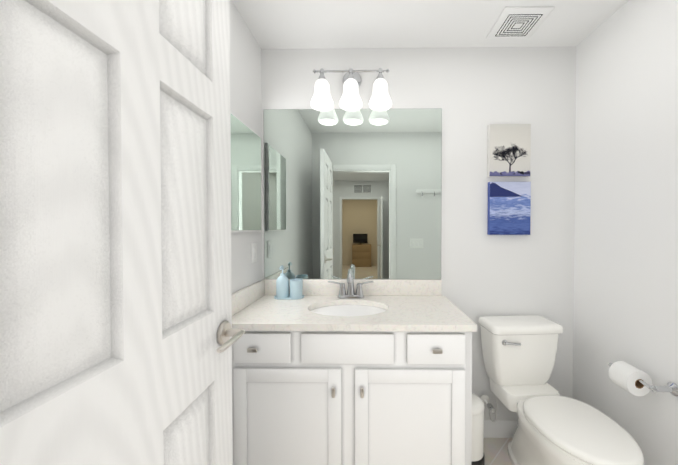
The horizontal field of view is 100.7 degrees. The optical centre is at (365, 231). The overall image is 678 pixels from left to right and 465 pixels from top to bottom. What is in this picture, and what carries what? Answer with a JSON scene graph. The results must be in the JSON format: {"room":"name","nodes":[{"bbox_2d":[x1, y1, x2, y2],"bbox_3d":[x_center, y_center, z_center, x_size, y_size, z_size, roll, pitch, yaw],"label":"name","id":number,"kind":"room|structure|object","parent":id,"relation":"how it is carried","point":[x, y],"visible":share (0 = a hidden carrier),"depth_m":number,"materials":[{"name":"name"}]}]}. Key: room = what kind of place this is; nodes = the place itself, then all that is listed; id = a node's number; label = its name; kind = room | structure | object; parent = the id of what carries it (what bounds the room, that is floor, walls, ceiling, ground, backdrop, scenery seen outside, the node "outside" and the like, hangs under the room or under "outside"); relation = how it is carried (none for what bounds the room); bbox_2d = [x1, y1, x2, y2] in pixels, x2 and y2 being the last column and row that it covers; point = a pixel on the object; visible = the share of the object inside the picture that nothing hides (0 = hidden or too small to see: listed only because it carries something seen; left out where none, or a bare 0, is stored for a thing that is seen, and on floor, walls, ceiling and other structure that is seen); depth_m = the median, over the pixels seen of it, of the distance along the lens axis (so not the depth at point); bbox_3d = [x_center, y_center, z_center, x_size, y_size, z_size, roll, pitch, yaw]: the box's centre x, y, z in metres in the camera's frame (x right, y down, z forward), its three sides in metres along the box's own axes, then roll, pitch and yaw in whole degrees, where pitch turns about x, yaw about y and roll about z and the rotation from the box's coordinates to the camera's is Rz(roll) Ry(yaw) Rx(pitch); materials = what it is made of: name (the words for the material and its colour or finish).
{"room":"bathroom","nodes":[
{"label":"bathroom","id":0,"kind":"room"},
{"bbox_2d":[230,0,261,293],"bbox_3d":[-0.724,0.085,0.938,0.115,2.447,1.685,0,1,1],"label":"wall","id":1,"kind":"structure","parent":0,"point":[245,83],"depth_m":1.52,"materials":[{"name":"white paint"}]},
{"bbox_2d":[230,112,260,232],"bbox_3d":[-0.646,-0.287,1.514,0.022,0.575,0.390,0,1,1],"label":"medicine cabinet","id":2,"kind":"object","parent":1,"relation":"attached to","point":[245,141],"visible":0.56,"depth_m":1.48,"materials":[{"name":"silver metal"}]},
{"bbox_2d":[251,242,256,262],"bbox_3d":[-0.652,0.121,1.645,0.008,0.115,0.070,0,1,1],"label":"switch plate","id":3,"kind":"object","parent":1,"relation":"attached to","point":[253,252],"visible":1,"depth_m":1.64,"materials":[{"name":"white plastic"}]},
{"bbox_2d":[261,46,575,420],"bbox_3d":[0.326,0.073,1.824,2.192,2.447,0.115,0,1,1],"label":"wall","id":4,"kind":"structure","parent":0,"point":[473,93],"depth_m":1.75,"materials":[{"name":"white paint"}]},
{"bbox_2d":[310,68,391,110],"bbox_3d":[-0.083,-0.867,1.661,0.476,0.275,0.192,0,1,1],"label":"sconce","id":5,"kind":"object","parent":4,"relation":"attached to","point":[350,99],"visible":1,"depth_m":1.60,"materials":[{"name":"white glass"}]},
{"bbox_2d":[264,108,441,278],"bbox_3d":[-0.082,-0.235,1.763,1.116,1.068,0.006,0,1,1],"label":"vanity mirror","id":6,"kind":"object","parent":4,"relation":"attached to","point":[359,192],"visible":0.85,"depth_m":1.76,"materials":[{"name":"clear glass"}]},
{"bbox_2d":[484,420,517,437],"bbox_3d":[0.898,1.246,1.769,0.817,0.102,0.012,0,1,1],"label":"baseboard","id":7,"kind":"structure","parent":4,"relation":"attached to","point":[501,429],"depth_m":1.76,"materials":[{"name":"white paint"}]},
{"bbox_2d":[487,182,530,234],"bbox_3d":[0.890,-0.145,1.738,0.251,0.326,0.033,0,1,1],"label":"framed picture","id":8,"kind":"object","parent":4,"relation":"attached to","point":[509,208],"visible":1,"depth_m":1.72,"materials":[{"name":"blue fabric"}]},
{"bbox_2d":[487,124,530,176],"bbox_3d":[0.887,-0.501,1.733,0.251,0.320,0.033,0,1,1],"label":"framed picture","id":9,"kind":"object","parent":4,"relation":"attached to","point":[508,150],"visible":1,"depth_m":1.72,"materials":[{"name":"white fabric"}]},
{"bbox_2d":[232,0,628,48],"bbox_3d":[0.315,-1.169,0.964,2.192,0.060,1.800,0,1,1],"label":"ceiling","id":10,"kind":"structure","parent":0,"point":[299,24],"depth_m":1.53,"materials":[{"name":"white paint"}]},
{"bbox_2d":[486,6,553,38],"bbox_3d":[0.837,-1.139,1.540,0.250,0.013,0.235,0,1,1],"label":"fan","id":11,"kind":"object","parent":10,"relation":"attached to","point":[518,22],"visible":1,"depth_m":1.52,"materials":[{"name":"white paint"}]},
{"bbox_2d":[484,438,511,464],"bbox_3d":[-0.128,1.384,-2.288,4.362,0.060,8.385,0,1,1],"label":"floor","id":12,"kind":"structure","parent":0,"point":[495,451],"depth_m":1.66,"materials":[{"name":"tile"}]},
{"bbox_2d":[232,279,476,464],"bbox_3d":[-0.083,0.802,1.501,1.148,0.998,0.557,0,1,1],"label":"bathroom vanity","id":13,"kind":"object","parent":12,"relation":"on","point":[380,373],"visible":1,"depth_m":1.25,"materials":[{"name":"paint"}]},
{"bbox_2d":[274,265,303,299],"bbox_3d":[-0.463,0.300,1.702,0.182,0.198,0.102,0,1,1],"label":"soap dispenser set","id":14,"kind":"object","parent":13,"relation":"on","point":[282,287],"visible":1,"depth_m":1.67,"materials":[{"name":"blue glass"}]},
{"bbox_2d":[328,268,373,298],"bbox_3d":[-0.089,0.309,1.654,0.276,0.182,0.149,0,1,1],"label":"faucet","id":15,"kind":"object","parent":13,"relation":"on","point":[349,294],"visible":0.98,"depth_m":1.68,"materials":[{"name":"silver metal"}]},
{"bbox_2d":[471,393,484,464],"bbox_3d":[0.578,1.114,1.564,0.176,0.373,0.213,0,1,1],"label":"trash can","id":16,"kind":"object","parent":12,"relation":"on","point":[478,455],"visible":0.31,"depth_m":1.51,"materials":[{"name":"white plastic"}]},
{"bbox_2d":[478,315,643,464],"bbox_3d":[0.918,0.912,1.389,0.419,0.781,0.738,0,1,-4],"label":"toilet","id":17,"kind":"object","parent":12,"relation":"on","point":[519,353],"visible":1,"depth_m":1.45,"materials":[{"name":"white ceramic"}]},
{"bbox_2d":[573,0,677,464],"bbox_3d":[1.353,0.086,0.910,0.115,2.447,1.685,0,1,1],"label":"wall","id":18,"kind":"structure","parent":0,"point":[626,231],"depth_m":1.38,"materials":[{"name":"white paint"}]},
{"bbox_2d":[608,361,677,395],"bbox_3d":[1.227,0.671,1.272,0.142,0.112,0.241,0,1,1],"label":"toilet paper holder","id":19,"kind":"object","parent":18,"relation":"attached to","point":[633,380],"visible":1,"depth_m":1.24,"materials":[{"name":"white paper"}]},
{"bbox_3d":[-0.112,0.315,0.148,0.743,2.010,0.115,0,1,1],"label":"trim","id":20,"kind":"structure","parent":0,"visible":0},
{"bbox_2d":[0,0,244,464],"bbox_3d":[-0.406,0.271,0.545,0.100,2.063,0.657,0,1,1],"label":"bathroom door","id":21,"kind":"structure","parent":20,"relation":"attached to","point":[119,336],"depth_m":0.48,"materials":[{"name":"paint"}]}
]}

